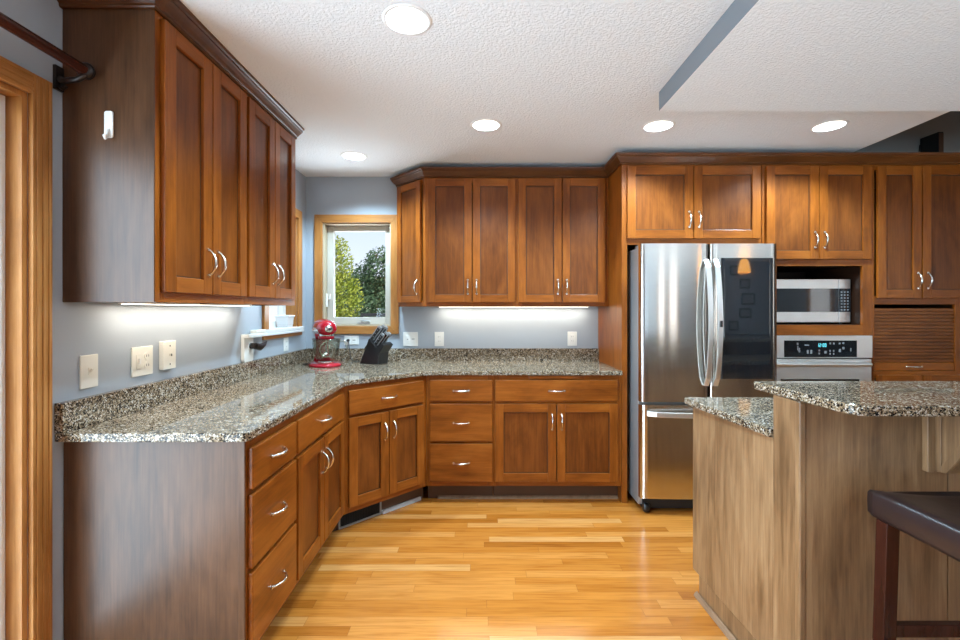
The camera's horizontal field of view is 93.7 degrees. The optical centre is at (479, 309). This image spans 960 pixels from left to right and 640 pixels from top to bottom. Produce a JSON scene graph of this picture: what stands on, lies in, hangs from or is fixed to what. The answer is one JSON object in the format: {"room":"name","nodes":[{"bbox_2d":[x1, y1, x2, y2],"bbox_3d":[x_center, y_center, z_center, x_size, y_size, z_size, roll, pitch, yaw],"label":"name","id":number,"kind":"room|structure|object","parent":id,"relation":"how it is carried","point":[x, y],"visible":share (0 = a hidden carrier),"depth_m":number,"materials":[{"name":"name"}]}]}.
{"room":"kitchen","nodes":[
{"label":"kitchen","id":0,"kind":"room"},
{"bbox_2d":[0,0,305,639],"bbox_3d":[-1.520,0.064,0.167,0.150,2.538,7.134,0,0,0],"label":"wall","id":1,"kind":"structure","parent":0,"point":[206,337],"depth_m":1.64,"materials":[{"name":"blue paint"}]},
{"bbox_2d":[0,56,51,639],"bbox_3d":[-1.504,0.287,0.444,0.162,2.091,2.119,0,0,0],"label":"door","id":2,"kind":"structure","parent":1,"relation":"in","point":[13,101],"depth_m":1.43,"materials":[{"name":"brown wood"}]},
{"bbox_2d":[0,12,95,92],"bbox_3d":[-1.375,-0.793,0.441,0.138,0.090,2.222,0,0,0],"label":"curtain rod","id":3,"kind":"object","parent":1,"relation":"attached to","point":[85,71],"visible":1,"depth_m":1.43,"materials":[{"name":"brown wood"}]},
{"bbox_2d":[79,354,97,389],"bbox_3d":[-1.435,0.226,1.659,0.019,0.122,0.076,0,0,0],"label":"wall plate","id":4,"kind":"object","parent":1,"relation":"attached to","point":[88,364],"visible":1,"depth_m":1.65,"materials":[{"name":"beige plastic"}]},
{"bbox_2d":[131,346,152,377],"bbox_3d":[-1.437,0.218,1.921,0.016,0.124,0.120,0,0,0],"label":"wall plate","id":5,"kind":"object","parent":1,"relation":"attached to","point":[141,357],"visible":1,"depth_m":1.91,"materials":[{"name":"beige plastic"}]},
{"bbox_2d":[144,352,149,359],"bbox_3d":[-1.438,0.198,1.945,0.003,0.033,0.033,0,0,0],"label":"receptacle","id":6,"kind":"object","parent":5,"relation":"attached to","point":[146,354],"depth_m":1.94,"materials":[{"name":"grey plastic"}]},
{"bbox_2d":[144,361,149,368],"bbox_3d":[-1.438,0.238,1.945,0.003,0.033,0.033,0,0,0],"label":"receptacle","id":7,"kind":"object","parent":5,"relation":"attached to","point":[146,363],"depth_m":1.94,"materials":[{"name":"grey plastic"}]},
{"bbox_2d":[63,9,246,303],"bbox_3d":[-1.257,-0.542,1.853,0.374,1.030,0.594,0,0,0],"label":"upper cabinet","id":8,"kind":"object","parent":1,"relation":"attached to","point":[155,210],"visible":0.94,"depth_m":1.56,"materials":[{"name":"brown wood"}]},
{"bbox_2d":[103,111,113,139],"bbox_3d":[-1.280,-0.634,1.542,0.030,0.104,0.027,0,0,0],"label":"wall hook","id":9,"kind":"object","parent":8,"relation":"attached to","point":[108,115],"visible":1,"depth_m":1.55,"materials":[{"name":"white plastic"}]},
{"bbox_2d":[118,302,251,305],"bbox_3d":[-1.357,-0.032,2.170,0.060,0.020,0.900,0,0,0],"label":"light","id":10,"kind":"object","parent":8,"relation":"attached to","point":[135,303],"visible":0.54,"depth_m":1.98,"materials":[{"name":"white plastic"}]},
{"bbox_2d":[135,304,221,305],"bbox_3d":[-1.357,-0.023,2.170,0.044,0.001,0.880,0,0,0],"label":"diffuser","id":11,"kind":"object","parent":10,"relation":"attached to","point":[135,304],"depth_m":2.06,"materials":[{"name":"white plastic"}]},
{"bbox_2d":[159,340,175,369],"bbox_3d":[-1.430,0.206,2.065,0.030,0.128,0.083,0,0,0],"label":"wall plate","id":12,"kind":"object","parent":1,"relation":"attached to","point":[167,349],"visible":1,"depth_m":2.05,"materials":[{"name":"beige plastic"}]},
{"bbox_2d":[57,0,303,138],"bbox_3d":[-1.256,-1.071,2.119,0.373,0.064,1.245,0,0,0],"label":"crown molding","id":13,"kind":"structure","parent":1,"relation":"attached to","point":[175,12],"depth_m":1.79,"materials":[{"name":"brown wood"}]},
{"bbox_2d":[54,348,308,432],"bbox_3d":[-1.429,0.368,2.629,0.031,0.102,2.208,0,0,0],"label":"backsplash","id":14,"kind":"structure","parent":1,"relation":"attached to","point":[70,415],"depth_m":1.96,"materials":[{"name":"stone"}]},
{"bbox_2d":[241,329,267,361],"bbox_3d":[-1.403,0.222,2.837,0.083,0.192,0.245,0,0,0],"label":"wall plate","id":15,"kind":"object","parent":1,"relation":"attached to","point":[248,345],"visible":1,"depth_m":2.78,"materials":[{"name":"white plastic"}]},
{"bbox_2d":[244,96,294,305],"bbox_3d":[-1.248,-0.542,2.446,0.357,1.030,0.590,0,0,0],"label":"upper cabinet","id":16,"kind":"object","parent":1,"relation":"attached to","point":[270,148],"visible":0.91,"depth_m":2.38,"materials":[{"name":"brown wood"}]},
{"bbox_2d":[262,208,303,339],"bbox_3d":[-1.496,-0.295,3.295,0.169,0.988,0.638,0,0,0],"label":"window","id":17,"kind":"structure","parent":1,"relation":"in","point":[273,331],"depth_m":3.54,"materials":[{"name":"brown wood"}]},
{"bbox_2d":[274,315,294,326],"bbox_3d":[-1.475,0.085,3.400,0.112,0.092,0.112,0,0,0],"label":"planter pot","id":18,"kind":"object","parent":17,"relation":"on","point":[281,320],"visible":0.99,"depth_m":3.35,"materials":[{"name":"white ceramic"}]},
{"bbox_2d":[283,337,288,350],"bbox_3d":[-1.440,0.255,3.345,0.008,0.100,0.080,0,0,0],"label":"wall plate","id":19,"kind":"object","parent":1,"relation":"attached to","point":[285,340],"visible":1,"depth_m":3.34,"materials":[{"name":"white plastic"}]},
{"bbox_2d":[260,471,727,639],"bbox_3d":[2.303,1.358,0.242,7.795,0.050,7.284,0,0,0],"label":"floor","id":20,"kind":"structure","parent":0,"point":[427,568],"depth_m":2.23,"materials":[{"name":"brown wood"}]},
{"bbox_2d":[64,416,296,639],"bbox_3d":[-1.098,0.892,1.756,0.684,0.882,0.403,0,0,0],"label":"base cabinet","id":21,"kind":"object","parent":20,"relation":"on","point":[163,540],"visible":0.84,"depth_m":1.56,"materials":[{"name":"brown wood"}]},
{"bbox_2d":[277,388,343,613],"bbox_3d":[-1.084,0.892,2.314,0.657,0.882,0.715,0,0,0],"label":"base cabinet","id":22,"kind":"object","parent":20,"relation":"on","point":[319,457],"visible":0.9,"depth_m":2.23,"materials":[{"name":"brown wood"}]},
{"bbox_2d":[332,376,425,531],"bbox_3d":[-0.766,0.892,3.068,0.686,0.882,0.607,0,0,-45],"label":"base cabinet","id":23,"kind":"object","parent":20,"relation":"on","point":[385,421],"visible":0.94,"depth_m":2.85,"materials":[{"name":"brown wood"}]},
{"bbox_2d":[54,348,621,441],"bbox_3d":[-0.233,0.383,2.629,2.422,0.132,2.208,0,0,0],"label":"countertop","id":24,"kind":"structure","parent":23,"relation":"on","point":[239,402],"depth_m":2.26,"materials":[{"name":"stone"}]},
{"bbox_2d":[303,319,341,367],"bbox_3d":[-1.171,0.242,3.399,0.241,0.354,0.351,0,0,-35],"label":"stand mixer","id":25,"kind":"object","parent":24,"relation":"on","point":[324,330],"visible":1,"depth_m":3.32,"materials":[{"name":"red metal"}]},
{"bbox_2d":[360,338,392,364],"bbox_3d":[-0.811,0.320,3.529,0.225,0.198,0.128,0,0,24],"label":"knife block","id":26,"kind":"object","parent":24,"relation":"on","point":[373,354],"visible":0.9,"depth_m":3.48,"materials":[{"name":"black plastic"}]},
{"bbox_2d":[364,326,381,348],"bbox_3d":[-0.832,0.217,3.492,0.168,0.195,0.020,0,0,24],"label":"kitchen knife","id":27,"kind":"object","parent":26,"relation":"in","point":[379,328],"visible":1,"depth_m":3.47,"materials":[{"name":"black plastic"}]},
{"bbox_2d":[374,333,384,345],"bbox_3d":[-0.804,0.265,3.482,0.153,0.178,0.020,0,0,24],"label":"kitchen knife","id":28,"kind":"object","parent":26,"relation":"in","point":[381,336],"visible":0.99,"depth_m":3.46,"materials":[{"name":"black plastic"}]},
{"bbox_2d":[375,324,385,339],"bbox_3d":[-0.814,0.214,3.527,0.174,0.202,0.020,0,0,24],"label":"kitchen knife","id":29,"kind":"object","parent":26,"relation":"in","point":[383,326],"visible":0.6,"depth_m":3.50,"materials":[{"name":"black plastic"}]},
{"bbox_2d":[380,331,388,342],"bbox_3d":[-0.783,0.260,3.519,0.160,0.186,0.020,0,0,24],"label":"kitchen knife","id":30,"kind":"object","parent":26,"relation":"in","point":[386,333],"visible":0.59,"depth_m":3.49,"materials":[{"name":"black plastic"}]},
{"bbox_2d":[338,502,381,529],"bbox_3d":[-0.752,1.282,2.830,0.300,0.094,0.012,0,0,-45],"label":"floor register","id":31,"kind":"object","parent":23,"relation":"attached to","point":[354,517],"visible":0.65,"depth_m":2.82,"materials":[{"name":"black metal"}]},
{"bbox_2d":[382,496,420,513],"bbox_3d":[-0.528,1.322,3.052,0.310,0.022,0.014,0,0,-45],"label":"strip","id":32,"kind":"object","parent":20,"relation":"on","point":[411,501],"visible":1,"depth_m":3.04,"materials":[{"name":"silver metal"}]},
{"bbox_2d":[427,375,492,497],"bbox_3d":[-0.139,0.892,3.386,0.463,0.882,0.657,0,0,0],"label":"base cabinet","id":33,"kind":"object","parent":20,"relation":"on","point":[459,407],"visible":0.97,"depth_m":3.10,"materials":[{"name":"brown wood"}]},
{"bbox_2d":[437,495,617,498],"bbox_3d":[0.338,1.323,3.183,1.275,0.020,0.014,0,0,0],"label":"trim","id":34,"kind":"structure","parent":20,"relation":"on","point":[439,496],"depth_m":3.18,"materials":[{"name":"brown wood"}]},
{"bbox_2d":[493,375,620,494],"bbox_3d":[0.535,0.892,3.386,0.885,0.882,0.657,0,0,0],"label":"base cabinet","id":35,"kind":"object","parent":20,"relation":"on","point":[553,434],"visible":0.97,"depth_m":3.11,"materials":[{"name":"brown wood"}]},
{"bbox_2d":[598,165,760,502],"bbox_3d":[1.462,0.157,3.393,0.965,2.352,0.677,0,0,0],"label":"tall cabinet","id":36,"kind":"object","parent":20,"relation":"on","point":[702,204],"visible":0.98,"depth_m":3.10,"materials":[{"name":"brown wood"}]},
{"bbox_2d":[627,243,776,511],"bbox_3d":[1.490,0.450,3.240,0.889,1.764,0.800,0,0,0],"label":"refrigerator","id":37,"kind":"object","parent":20,"relation":"on","point":[702,318],"visible":0.76,"depth_m":2.92,"materials":[{"name":"grey metal"}]},
{"bbox_2d":[761,165,872,380],"bbox_3d":[2.333,0.157,3.391,0.767,2.352,0.672,0,0,0],"label":"tall cabinet","id":38,"kind":"object","parent":20,"relation":"on","point":[819,218],"visible":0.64,"depth_m":3.10,"materials":[{"name":"brown wood"}]},
{"bbox_2d":[777,279,849,323],"bbox_3d":[2.364,-0.059,3.389,0.579,0.320,0.402,0,0,0],"label":"microwave","id":39,"kind":"object","parent":38,"relation":"in","point":[798,300],"visible":0.75,"depth_m":3.19,"materials":[{"name":"silver metal"}]},
{"bbox_2d":[777,335,872,380],"bbox_3d":[2.329,0.532,3.341,0.726,0.712,0.639,0,0,0],"label":"wall oven","id":40,"kind":"object","parent":38,"relation":"in","point":[799,357],"visible":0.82,"depth_m":3.08,"materials":[{"name":"silver metal"}]},
{"bbox_2d":[693,395,959,639],"bbox_3d":[2.449,0.815,1.708,2.902,1.036,0.863,0,0,0],"label":"kitchen island","id":41,"kind":"object","parent":20,"relation":"on","point":[784,530],"visible":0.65,"depth_m":1.45,"materials":[{"name":"brown wood"}]},
{"bbox_2d":[684,397,772,436],"bbox_3d":[2.450,0.434,1.874,2.941,0.030,0.582,0,0,0],"label":"island countertop","id":42,"kind":"structure","parent":41,"relation":"on","point":[755,414],"depth_m":1.91,"materials":[{"name":"stone"}]},
{"bbox_2d":[754,381,959,416],"bbox_3d":[2.486,0.281,1.466,2.928,0.030,0.447,0,0,0],"label":"island countertop","id":43,"kind":"structure","parent":41,"relation":"on","point":[860,398],"depth_m":1.41,"materials":[{"name":"stone"}]},
{"bbox_2d":[867,489,959,639],"bbox_3d":[1.402,0.935,1.142,0.484,0.797,0.430,0,0,0],"label":"bar stool","id":44,"kind":"object","parent":20,"relation":"on","point":[931,518],"visible":1,"depth_m":1.30,"materials":[{"name":"brown wood"}]},
{"bbox_2d":[867,489,959,561],"bbox_3d":[1.402,0.577,1.142,0.470,0.081,0.430,0,0,0],"label":"seat cushion","id":45,"kind":"object","parent":44,"relation":"on","point":[931,518],"depth_m":1.23,"materials":[{"name":"black leather"}]},
{"bbox_2d":[873,165,959,380],"bbox_3d":[3.071,0.157,3.391,0.708,2.352,0.672,0,0,0],"label":"tall cabinet","id":46,"kind":"object","parent":20,"relation":"on","point":[916,208],"visible":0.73,"depth_m":3.10,"materials":[{"name":"brown wood"}]},
{"bbox_2d":[180,0,949,176],"bbox_3d":[0.510,-1.155,0.167,4.210,0.100,7.134,0,0,0],"label":"ceiling","id":47,"kind":"structure","parent":0,"point":[568,83],"depth_m":2.21,"materials":[{"name":"white paint"}]},
{"bbox_2d":[340,151,367,160],"bbox_3d":[-0.904,-1.145,3.229,0.189,0.090,0.189,0,0,0],"label":"recessed light","id":48,"kind":"object","parent":47,"relation":"in","point":[355,156],"visible":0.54,"depth_m":3.29,"materials":[{"name":"white"}]},
{"bbox_2d":[382,3,431,35],"bbox_3d":[-0.278,-1.145,1.715,0.189,0.090,0.189,0,0,0],"label":"recessed light","id":49,"kind":"object","parent":47,"relation":"in","point":[401,18],"visible":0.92,"depth_m":1.77,"materials":[{"name":"white"}]},
{"bbox_2d":[470,118,501,131],"bbox_3d":[0.036,-1.145,2.688,0.189,0.090,0.189,0,0,0],"label":"recessed light","id":50,"kind":"object","parent":47,"relation":"in","point":[485,124],"visible":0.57,"depth_m":2.75,"materials":[{"name":"white"}]},
{"bbox_2d":[642,119,674,131],"bbox_3d":[1.070,-1.145,2.700,0.189,0.090,0.189,0,0,0],"label":"recessed light","id":51,"kind":"object","parent":47,"relation":"in","point":[660,125],"visible":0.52,"depth_m":2.76,"materials":[{"name":"white"}]},
{"bbox_2d":[810,119,848,131],"bbox_3d":[2.095,-1.145,2.700,0.189,0.090,0.189,0,0,0],"label":"recessed light","id":52,"kind":"object","parent":47,"relation":"in","point":[831,125],"visible":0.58,"depth_m":2.74,"materials":[{"name":"white"}]},
{"bbox_2d":[306,111,959,470],"bbox_3d":[2.303,-0.517,3.809,7.795,3.700,0.150,0,0,0],"label":"wall","id":53,"kind":"structure","parent":0,"point":[462,327],"depth_m":3.73,"materials":[{"name":"blue paint"}]},
{"bbox_2d":[344,336,358,344],"bbox_3d":[-1.065,0.250,3.729,0.120,0.076,0.008,0,0,0],"label":"wall plate","id":54,"kind":"object","parent":53,"relation":"attached to","point":[354,340],"visible":1,"depth_m":3.73,"materials":[{"name":"white plastic"}]},
{"bbox_2d":[314,215,398,333],"bbox_3d":[-1.020,-0.295,3.784,0.697,0.988,0.139,0,0,0],"label":"window","id":55,"kind":"structure","parent":53,"relation":"in","point":[325,226],"depth_m":3.73,"materials":[{"name":"brown wood"}]},
{"bbox_2d":[403,332,417,345],"bbox_3d":[-0.576,0.241,3.729,0.122,0.116,0.008,0,0,0],"label":"wall plate","id":56,"kind":"object","parent":53,"relation":"attached to","point":[409,338],"visible":1,"depth_m":3.73,"materials":[{"name":"white plastic"}]},
{"bbox_2d":[397,178,425,306],"bbox_3d":[-0.540,-0.523,3.571,0.259,0.992,0.313,0,0,-3],"label":"upper cabinet","id":57,"kind":"object","parent":53,"relation":"attached to","point":[410,196],"visible":0.96,"depth_m":3.53,"materials":[{"name":"brown wood"}]},
{"bbox_2d":[435,332,443,345],"bbox_3d":[-0.338,0.241,3.729,0.078,0.118,0.008,0,0,0],"label":"wall plate","id":58,"kind":"object","parent":53,"relation":"attached to","point":[439,336],"visible":1,"depth_m":3.73,"materials":[{"name":"white plastic"}]},
{"bbox_2d":[437,335,440,342],"bbox_3d":[-0.338,0.241,3.727,0.034,0.068,0.004,0,0,0],"label":"receptacle","id":59,"kind":"object","parent":58,"relation":"attached to","point":[438,336],"depth_m":3.73,"materials":[{"name":"white plastic"}]},
{"bbox_2d":[308,348,598,360],"bbox_3d":[-0.217,0.368,3.717,2.390,0.102,0.031,0,0,0],"label":"backsplash","id":60,"kind":"structure","parent":53,"relation":"attached to","point":[395,354],"depth_m":3.70,"materials":[{"name":"stone"}]},
{"bbox_2d":[425,178,516,306],"bbox_3d":[-0.070,-0.523,3.541,0.695,0.992,0.357,0,0,0],"label":"upper cabinet","id":61,"kind":"object","parent":53,"relation":"attached to","point":[471,223],"visible":0.98,"depth_m":3.41,"materials":[{"name":"brown wood"}]},
{"bbox_2d":[438,306,588,306],"bbox_3d":[0.270,-0.032,3.650,1.220,0.020,0.060,0,0,0],"label":"light","id":62,"kind":"object","parent":61,"relation":"attached to","point":[438,306],"visible":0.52,"depth_m":3.62,"materials":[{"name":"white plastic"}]},
{"bbox_2d":[516,178,608,306],"bbox_3d":[0.628,-0.523,3.541,0.700,0.992,0.357,0,0,0],"label":"upper cabinet","id":63,"kind":"object","parent":53,"relation":"attached to","point":[563,223],"visible":0.97,"depth_m":3.41,"materials":[{"name":"brown wood"}]},
{"bbox_2d":[567,332,576,345],"bbox_3d":[0.764,0.238,3.729,0.078,0.118,0.008,0,0,0],"label":"wall plate","id":64,"kind":"object","parent":53,"relation":"attached to","point":[571,336],"visible":1,"depth_m":3.73,"materials":[{"name":"white plastic"}]},
{"bbox_2d":[570,335,573,342],"bbox_3d":[0.764,0.238,3.727,0.034,0.068,0.004,0,0,0],"label":"receptacle","id":65,"kind":"object","parent":64,"relation":"attached to","point":[571,336],"depth_m":3.73,"materials":[{"name":"white plastic"}]},
{"bbox_2d":[390,152,959,186],"bbox_3d":[1.322,-1.037,3.210,4.215,0.064,0.434,0,0,9],"label":"crown molding","id":66,"kind":"structure","parent":53,"relation":"attached to","point":[618,159],"depth_m":3.10,"materials":[{"name":"brown wood"}]},
{"bbox_2d":[919,132,943,151],"bbox_3d":[3.659,-1.218,3.657,0.065,0.403,0.152,0,0,0],"label":"speaker","id":67,"kind":"object","parent":53,"relation":"attached to","point":[934,142],"visible":0.43,"depth_m":3.62},
{"bbox_2d":[939,133,943,151],"bbox_3d":[3.671,-1.218,3.582,0.036,0.383,0.003,0,0,0],"label":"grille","id":68,"kind":"object","parent":67,"relation":"attached to","point":[941,135],"depth_m":3.58,"materials":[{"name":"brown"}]},
{"bbox_2d":[659,0,959,110],"bbox_3d":[3.554,-1.107,-0.558,5.292,0.196,5.683,0,0,0],"label":"ceiling","id":69,"kind":"structure","parent":0,"point":[759,55],"depth_m":1.82,"materials":[{"name":"white paint"}]},
{"label":"outside","id":70,"kind":"structure","parent":0,"visible":0},
{"bbox_3d":[-5.000,2.183,26.000,70.000,0.100,68.000,0,0,0],"label":"ground","id":71,"kind":"structure","parent":70,"visible":0},
{"bbox_2d":[335,234,365,316],"bbox_3d":[-3.996,0.085,10.831,2.248,4.110,1.848,0,0,21],"label":"broadleaf tree","id":72,"kind":"object","parent":71,"relation":"on","point":[341,275],"visible":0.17,"depth_m":10.88,"materials":[{"name":"green plant"}]},
{"bbox_2d":[335,245,384,316],"bbox_3d":[-2.973,-0.059,13.406,2.815,4.396,2.727,0,0,0],"label":"evergreen tree","id":73,"kind":"object","parent":71,"relation":"on","point":[375,293],"visible":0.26,"depth_m":13.15,"materials":[{"name":"green plant"}]},
{"bbox_2d":[335,275,384,314],"bbox_3d":[-3.694,0.354,17.494,5.188,3.571,2.823,0,0,0],"label":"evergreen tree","id":74,"kind":"object","parent":71,"relation":"on","point":[355,275],"visible":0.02,"depth_m":16.83,"materials":[{"name":"green plant"}]},
{"bbox_2d":[361,313,384,316],"bbox_3d":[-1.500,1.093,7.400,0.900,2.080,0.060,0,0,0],"label":"deck railing","id":75,"kind":"object","parent":71,"relation":"on","point":[362,314],"visible":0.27,"depth_m":7.37,"materials":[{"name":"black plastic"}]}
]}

